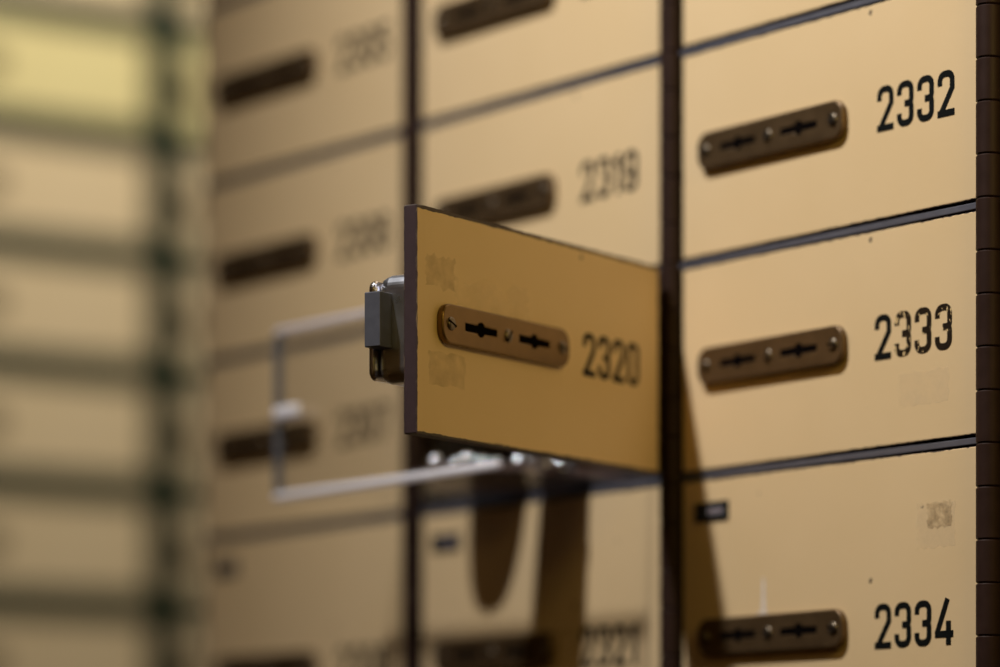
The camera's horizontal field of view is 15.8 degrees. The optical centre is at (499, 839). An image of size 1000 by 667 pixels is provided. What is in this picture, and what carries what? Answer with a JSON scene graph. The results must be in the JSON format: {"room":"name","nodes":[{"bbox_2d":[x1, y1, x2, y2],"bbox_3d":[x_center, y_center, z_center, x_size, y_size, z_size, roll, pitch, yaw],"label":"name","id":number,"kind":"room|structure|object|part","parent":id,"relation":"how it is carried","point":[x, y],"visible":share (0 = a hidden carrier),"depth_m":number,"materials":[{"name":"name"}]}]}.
{"room":"bank vault","nodes":[
{"label":"bank vault","id":0,"kind":"room"},
{"bbox_3d":[-0.114,1.225,1.200,3.900,0.050,4.020,0,0,-36],"label":"floor","id":1,"kind":"structure","parent":0,"visible":0},
{"bbox_2d":[0,0,204,666],"bbox_3d":[-0.397,0.115,3.207,0.467,2.170,0.394,0,0,-36],"label":"tall cabinet","id":2,"kind":"object","parent":1,"relation":"on","point":[162,490],"visible":0.23,"depth_m":3.04,"materials":[{"name":"metal"}]},
{"bbox_2d":[0,496,145,591],"bbox_3d":[-0.373,-0.246,2.989,0.180,0.073,0.009,0,0,-36],"label":"box","id":3,"kind":"object","parent":2,"relation":"in","point":[44,542],"visible":1,"depth_m":3.00,"materials":[{"name":"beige metal"}]},
{"bbox_3d":[-0.426,-0.246,2.946,0.044,0.018,0.003,0,0,-36],"label":"lock plate","id":4,"kind":"part","parent":3,"relation":"part of","materials":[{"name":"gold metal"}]},
{"bbox_2d":[0,376,145,474],"bbox_3d":[-0.373,-0.345,2.989,0.180,0.073,0.009,0,0,-36],"label":"box","id":5,"kind":"object","parent":2,"relation":"in","point":[44,423],"visible":1,"depth_m":3.00,"materials":[{"name":"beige metal"}]},
{"bbox_3d":[-0.426,-0.344,2.946,0.044,0.018,0.003,0,0,-36],"label":"lock plate","id":6,"kind":"part","parent":5,"relation":"part of","materials":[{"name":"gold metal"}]},
{"bbox_2d":[0,257,145,357],"bbox_3d":[-0.373,-0.443,2.989,0.180,0.073,0.009,0,0,-36],"label":"box","id":7,"kind":"object","parent":2,"relation":"in","point":[44,305],"visible":1,"depth_m":3.00,"materials":[{"name":"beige metal"}]},
{"bbox_3d":[-0.426,-0.443,2.946,0.044,0.018,0.003,0,0,-36],"label":"lock plate","id":8,"kind":"part","parent":7,"relation":"part of","materials":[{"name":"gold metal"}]},
{"bbox_2d":[0,137,145,241],"bbox_3d":[-0.373,-0.542,2.989,0.180,0.073,0.009,0,0,-36],"label":"box","id":9,"kind":"object","parent":2,"relation":"in","point":[44,186],"visible":1,"depth_m":3.00,"materials":[{"name":"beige metal"}]},
{"bbox_3d":[-0.426,-0.541,2.946,0.044,0.018,0.003,0,0,-36],"label":"lock plate","id":10,"kind":"part","parent":9,"relation":"part of","materials":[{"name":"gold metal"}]},
{"bbox_2d":[0,17,145,124],"bbox_3d":[-0.373,-0.640,2.989,0.180,0.073,0.009,0,0,-36],"label":"box","id":11,"kind":"object","parent":2,"relation":"in","point":[44,67],"visible":1,"depth_m":3.00,"materials":[{"name":"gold metal"}]},
{"bbox_3d":[-0.426,-0.640,2.946,0.044,0.018,0.003,0,0,-36],"label":"lock plate","id":12,"kind":"part","parent":11,"relation":"part of","materials":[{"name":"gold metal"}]},
{"bbox_2d":[0,616,145,666],"bbox_3d":[-0.373,-0.148,2.989,0.180,0.073,0.009,0,0,-36],"label":"box","id":13,"kind":"object","parent":2,"relation":"on","point":[24,641],"visible":1,"depth_m":3.00,"materials":[{"name":"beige metal"}]},
{"bbox_3d":[-0.426,-0.147,2.946,0.044,0.018,0.003,0,0,-36],"label":"lock plate","id":14,"kind":"part","parent":13,"relation":"part of","materials":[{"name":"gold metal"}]},
{"bbox_3d":[-0.292,-0.690,3.062,0.467,0.025,0.032,0,0,-36],"label":"rail","id":15,"kind":"part","parent":2,"relation":"part of","materials":[{"name":"metal"}]},
{"bbox_3d":[-0.292,-0.591,3.062,0.467,0.025,0.032,0,0,-36],"label":"rail","id":16,"kind":"part","parent":2,"relation":"part of","materials":[{"name":"metal"}]},
{"bbox_3d":[-0.292,-0.492,3.062,0.467,0.025,0.032,0,0,-36],"label":"rail","id":17,"kind":"part","parent":2,"relation":"part of","materials":[{"name":"metal"}]},
{"bbox_3d":[-0.292,-0.394,3.062,0.467,0.025,0.032,0,0,-36],"label":"rail","id":18,"kind":"part","parent":2,"relation":"part of","materials":[{"name":"metal"}]},
{"bbox_3d":[-0.292,-0.295,3.062,0.467,0.025,0.032,0,0,-36],"label":"rail","id":19,"kind":"part","parent":2,"relation":"part of","materials":[{"name":"metal"}]},
{"bbox_3d":[-0.292,-0.197,3.062,0.467,0.025,0.032,0,0,-36],"label":"rail","id":20,"kind":"part","parent":2,"relation":"part of","materials":[{"name":"metal"}]},
{"bbox_2d":[96,0,145,7],"bbox_3d":[-0.373,-0.739,2.989,0.180,0.073,0.009,0,0,-36],"label":"box","id":21,"kind":"object","parent":2,"relation":"in","point":[137,3],"visible":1,"depth_m":3.03,"materials":[{"name":"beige metal"}]},
{"bbox_3d":[-0.294,0.075,3.060,0.030,2.050,0.034,0,0,-36],"label":"post","id":22,"kind":"part","parent":2,"relation":"part of","materials":[{"name":"metal"}]},
{"bbox_2d":[180,392,204,478],"bbox_3d":[-0.198,-0.345,3.115,0.180,0.073,0.009,0,0,-36],"label":"box","id":23,"kind":"object","parent":2,"relation":"in","point":[192,405],"visible":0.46,"depth_m":3.07,"materials":[{"name":"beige metal"}]},
{"bbox_3d":[-0.251,-0.344,3.073,0.044,0.018,0.003,0,0,-36],"label":"lock plate","id":24,"kind":"part","parent":23,"relation":"part of","materials":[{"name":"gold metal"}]},
{"bbox_2d":[180,508,204,594],"bbox_3d":[-0.198,-0.246,3.115,0.180,0.073,0.009,0,0,-36],"label":"box","id":25,"kind":"object","parent":2,"relation":"in","point":[192,520],"visible":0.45,"depth_m":3.07,"materials":[{"name":"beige metal"}]},
{"bbox_3d":[-0.251,-0.246,3.073,0.044,0.018,0.003,0,0,-36],"label":"lock plate","id":26,"kind":"part","parent":25,"relation":"part of","materials":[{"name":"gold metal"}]},
{"bbox_2d":[180,276,204,363],"bbox_3d":[-0.198,-0.443,3.115,0.180,0.073,0.009,0,0,-36],"label":"box","id":27,"kind":"object","parent":2,"relation":"in","point":[192,289],"visible":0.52,"depth_m":3.07,"materials":[{"name":"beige metal"}]},
{"bbox_3d":[-0.251,-0.443,3.073,0.044,0.018,0.003,0,0,-36],"label":"lock plate","id":28,"kind":"part","parent":27,"relation":"part of","materials":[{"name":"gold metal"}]},
{"bbox_2d":[180,160,204,247],"bbox_3d":[-0.198,-0.542,3.115,0.180,0.073,0.009,0,0,-36],"label":"box","id":29,"kind":"object","parent":2,"relation":"in","point":[192,174],"visible":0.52,"depth_m":3.07,"materials":[{"name":"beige metal"}]},
{"bbox_3d":[-0.251,-0.541,3.073,0.044,0.018,0.003,0,0,-36],"label":"lock plate","id":30,"kind":"part","parent":29,"relation":"part of","materials":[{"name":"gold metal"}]},
{"bbox_2d":[180,45,204,132],"bbox_3d":[-0.198,-0.640,3.115,0.180,0.073,0.009,0,0,-36],"label":"box","id":31,"kind":"object","parent":2,"relation":"in","point":[192,58],"visible":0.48,"depth_m":3.07,"materials":[{"name":"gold metal"}]},
{"bbox_3d":[-0.251,-0.640,3.073,0.044,0.018,0.003,0,0,-36],"label":"lock plate","id":32,"kind":"part","parent":31,"relation":"part of","materials":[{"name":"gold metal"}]},
{"bbox_2d":[180,623,204,666],"bbox_3d":[-0.198,-0.148,3.115,0.180,0.073,0.009,0,0,-36],"label":"box","id":33,"kind":"object","parent":2,"relation":"on","point":[192,636],"visible":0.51,"depth_m":3.07,"materials":[{"name":"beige metal"}]},
{"bbox_3d":[-0.251,-0.147,3.073,0.044,0.018,0.003,0,0,-36],"label":"lock plate","id":34,"kind":"part","parent":33,"relation":"part of","materials":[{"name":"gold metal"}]},
{"bbox_2d":[180,0,204,16],"bbox_3d":[-0.198,-0.739,3.115,0.180,0.073,0.009,0,0,-36],"label":"box","id":35,"kind":"object","parent":2,"relation":"in","point":[188,7],"visible":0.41,"depth_m":3.07,"materials":[{"name":"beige metal"}]},
{"bbox_2d":[205,0,999,666],"bbox_3d":[0.164,0.165,1.859,0.516,2.070,0.688,0,0,-36],"label":"tall cabinet","id":36,"kind":"object","parent":1,"relation":"on","point":[420,500],"depth_m":1.69,"materials":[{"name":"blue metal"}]},
{"bbox_2d":[207,0,230,6],"bbox_3d":[-0.107,-0.520,1.960,0.012,0.095,0.200,0,0,-36],"label":"box","id":37,"kind":"object","parent":36,"relation":"on","point":[211,3],"visible":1,"depth_m":2.03,"materials":[{"name":"beige metal"}]},
{"bbox_2d":[207,0,248,13],"bbox_3d":[0.202,-0.470,1.887,0.416,0.003,0.682,0,0,-36],"label":"shelf","id":38,"kind":"object","parent":36,"relation":"attached to","point":[210,10],"depth_m":2.03,"materials":[{"name":"beige metal"}]},
{"bbox_3d":[-0.111,-0.214,1.810,0.004,0.080,0.005,0,0,-36],"label":"corner post","id":39,"kind":"part","parent":36,"relation":"part of","materials":[{"name":"grey plastic"}]},
{"bbox_2d":[207,137,402,359],"bbox_3d":[-0.107,-0.320,1.960,0.012,0.095,0.200,0,0,-36],"label":"box","id":40,"kind":"object","parent":36,"relation":"on","point":[306,242],"visible":0.99,"depth_m":1.96,"materials":[{"name":"beige metal"}]},
{"bbox_3d":[-0.129,-0.320,1.986,0.003,0.017,0.102,0,0,-36],"label":"lock plate","id":41,"kind":"part","parent":40,"relation":"part of","materials":[{"name":"gold metal"}]},
{"bbox_2d":[207,0,402,182],"bbox_3d":[-0.107,-0.420,1.960,0.012,0.095,0.200,0,0,-36],"label":"box","id":42,"kind":"object","parent":36,"relation":"on","point":[288,80],"visible":1,"depth_m":1.96,"materials":[{"name":"beige metal"}]},
{"bbox_3d":[-0.129,-0.420,1.986,0.003,0.017,0.102,0,0,-36],"label":"lock plate","id":43,"kind":"part","parent":42,"relation":"part of","materials":[{"name":"gold metal"}]},
{"bbox_2d":[207,336,402,535],"bbox_3d":[-0.107,-0.220,1.960,0.012,0.095,0.200,0,0,-36],"label":"box","id":44,"kind":"object","parent":36,"relation":"on","point":[348,427],"visible":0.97,"depth_m":1.96,"materials":[{"name":"beige metal"}]},
{"bbox_3d":[-0.129,-0.220,1.986,0.003,0.017,0.102,0,0,-36],"label":"lock plate","id":45,"kind":"part","parent":44,"relation":"part of","materials":[{"name":"gold metal"}]},
{"bbox_2d":[207,520,402,666],"bbox_3d":[-0.107,-0.095,1.960,0.012,0.145,0.200,0,0,-36],"label":"box","id":46,"kind":"object","parent":36,"relation":"on","point":[328,597],"visible":1,"depth_m":1.95,"materials":[{"name":"beige metal"}]},
{"bbox_2d":[223,565,232,570],"bbox_3d":[-0.153,-0.153,2.020,0.001,0.003,0.010,0,0,-36],"label":"print","id":47,"kind":"object","parent":46,"relation":"attached to","point":[225,567],"depth_m":2.02},
{"bbox_3d":[-0.129,-0.094,1.986,0.003,0.017,0.102,0,0,-36],"label":"lock plate","id":48,"kind":"part","parent":46,"relation":"part of","materials":[{"name":"gold metal"}]},
{"bbox_3d":[0.003,0.125,2.166,0.418,1.950,0.003,0,0,-36],"label":"panel","id":49,"kind":"part","parent":36,"relation":"part of","materials":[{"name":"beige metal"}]},
{"bbox_3d":[0.101,-0.214,1.846,0.399,0.087,0.193,0,0,-36],"label":"acrylic drawer","id":50,"kind":"part","parent":36,"relation":"part of","materials":[{"name":"clear plastic"}]},
{"bbox_2d":[365,204,657,473],"bbox_3d":[0.012,-0.220,1.613,0.032,0.097,0.216,0,0,33],"label":"door","id":51,"kind":"structure","parent":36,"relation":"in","point":[494,336],"depth_m":1.59,"materials":[{"name":"beige metal"}]},
{"bbox_3d":[-0.032,-0.218,1.572,0.003,0.043,0.085,0,0,33],"label":"plate","id":52,"kind":"part","parent":51,"relation":"part of","materials":[{"name":"grey metal"}]},
{"bbox_3d":[0.002,-0.220,1.575,0.003,0.017,0.102,0,0,33],"label":"lock plate","id":53,"kind":"part","parent":51,"relation":"part of","materials":[{"name":"gold metal"}]},
{"bbox_2d":[413,466,653,488],"bbox_3d":[0.025,-0.176,1.761,0.150,0.003,0.045,0,0,-36],"label":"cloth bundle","id":54,"kind":"object","parent":36,"relation":"in","point":[506,476],"visible":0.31,"depth_m":1.75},
{"bbox_2d":[426,452,575,472],"bbox_3d":[0.003,-0.184,1.740,0.074,0.013,0.028,0,0,-13],"label":"bracelet","id":55,"kind":"object","parent":54,"relation":"on","point":[435,460],"visible":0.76,"depth_m":1.73,"materials":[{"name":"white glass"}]},
{"bbox_3d":[0.003,-0.183,1.740,0.067,0.005,0.019,0,0,-14],"label":"cord","id":56,"kind":"part","parent":55,"relation":"part of","materials":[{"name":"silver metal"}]},
{"bbox_2d":[430,463,650,498],"bbox_3d":[0.022,-0.181,1.825,0.130,0.013,0.052,0,0,-36],"label":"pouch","id":57,"kind":"object","parent":36,"relation":"in","point":[487,490],"visible":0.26,"depth_m":1.80,"materials":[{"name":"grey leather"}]},
{"bbox_2d":[423,0,659,121],"bbox_3d":[0.019,-0.420,1.785,0.012,0.095,0.200,0,0,-36],"label":"box","id":58,"kind":"object","parent":36,"relation":"on","point":[477,54],"visible":1,"depth_m":1.80,"materials":[{"name":"beige metal"}]},
{"bbox_3d":[-0.003,-0.420,1.811,0.003,0.017,0.102,0,0,-36],"label":"lock plate","id":59,"kind":"part","parent":58,"relation":"part of","materials":[{"name":"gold metal"}]},
{"bbox_2d":[423,487,660,666],"bbox_3d":[0.019,-0.095,1.785,0.012,0.145,0.200,0,0,-36],"label":"box","id":60,"kind":"object","parent":36,"relation":"on","point":[570,582],"visible":1,"depth_m":1.78,"materials":[{"name":"beige metal"}]},
{"bbox_2d":[443,539,453,544],"bbox_3d":[-0.026,-0.153,1.845,0.001,0.003,0.010,0,0,-36],"label":"print","id":61,"kind":"object","parent":60,"relation":"attached to","point":[445,541],"depth_m":1.85},
{"bbox_3d":[-0.003,-0.094,1.811,0.003,0.017,0.102,0,0,-36],"label":"lock plate","id":62,"kind":"part","parent":60,"relation":"part of","materials":[{"name":"gold metal"}]},
{"bbox_2d":[423,65,660,267],"bbox_3d":[0.019,-0.320,1.785,0.012,0.095,0.200,0,0,-36],"label":"box","id":63,"kind":"object","parent":36,"relation":"on","point":[580,166],"visible":0.8,"depth_m":1.76,"materials":[{"name":"beige metal"}]},
{"bbox_3d":[-0.003,-0.320,1.811,0.003,0.017,0.102,0,0,-36],"label":"lock plate","id":64,"kind":"part","parent":63,"relation":"part of","materials":[{"name":"gold metal"}]},
{"bbox_2d":[207,0,887,190],"bbox_3d":[0.202,-0.370,1.887,0.416,0.003,0.682,0,0,-36],"label":"shelf","id":65,"kind":"object","parent":36,"relation":"attached to","point":[672,52],"depth_m":1.76,"materials":[{"name":"beige metal"}]},
{"bbox_2d":[207,437,976,542],"bbox_3d":[0.202,-0.170,1.887,0.416,0.003,0.682,0,0,-36],"label":"shelf","id":66,"kind":"object","parent":36,"relation":"attached to","point":[671,481],"depth_m":1.75,"materials":[{"name":"beige metal"}]},
{"bbox_2d":[207,197,999,366],"bbox_3d":[0.202,-0.270,1.887,0.416,0.003,0.682,0,0,-36],"label":"shelf","id":67,"kind":"object","parent":36,"relation":"attached to","point":[672,265],"depth_m":1.67,"materials":[{"name":"beige metal"}]},
{"bbox_2d":[683,0,857,47],"bbox_3d":[0.146,-0.420,1.610,0.012,0.095,0.200,0,0,-36],"label":"box","id":68,"kind":"object","parent":36,"relation":"on","point":[704,21],"visible":1,"depth_m":1.66,"materials":[{"name":"beige metal"}]},
{"bbox_2d":[683,211,976,472],"bbox_3d":[0.146,-0.220,1.610,0.012,0.095,0.200,0,0,-36],"label":"box","id":69,"kind":"object","parent":36,"relation":"on","point":[863,342],"visible":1,"depth_m":1.60,"materials":[{"name":"beige metal"}]},
{"bbox_3d":[0.123,-0.220,1.637,0.003,0.017,0.102,0,0,-36],"label":"lock plate","id":70,"kind":"part","parent":69,"relation":"part of","materials":[{"name":"gold metal"}]},
{"bbox_2d":[683,0,976,260],"bbox_3d":[0.146,-0.320,1.610,0.012,0.095,0.200,0,0,-36],"label":"box","id":71,"kind":"object","parent":36,"relation":"on","point":[863,116],"visible":1,"depth_m":1.60,"materials":[{"name":"beige metal"}]},
{"bbox_3d":[0.123,-0.320,1.637,0.003,0.017,0.102,0,0,-36],"label":"lock plate","id":72,"kind":"part","parent":71,"relation":"part of","materials":[{"name":"gold metal"}]},
{"bbox_2d":[683,446,977,666],"bbox_3d":[0.146,-0.095,1.610,0.012,0.145,0.200,0,0,-36],"label":"box","id":73,"kind":"object","parent":36,"relation":"on","point":[867,563],"visible":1,"depth_m":1.60,"materials":[{"name":"beige metal"}]},
{"bbox_2d":[708,507,721,513],"bbox_3d":[0.100,-0.153,1.671,0.001,0.003,0.010,0,0,-36],"label":"print","id":74,"kind":"object","parent":73,"relation":"attached to","point":[711,510],"depth_m":1.67},
{"bbox_3d":[0.123,-0.094,1.637,0.003,0.017,0.102,0,0,-36],"label":"lock plate","id":75,"kind":"part","parent":73,"relation":"part of","materials":[{"name":"gold metal"}]}
]}

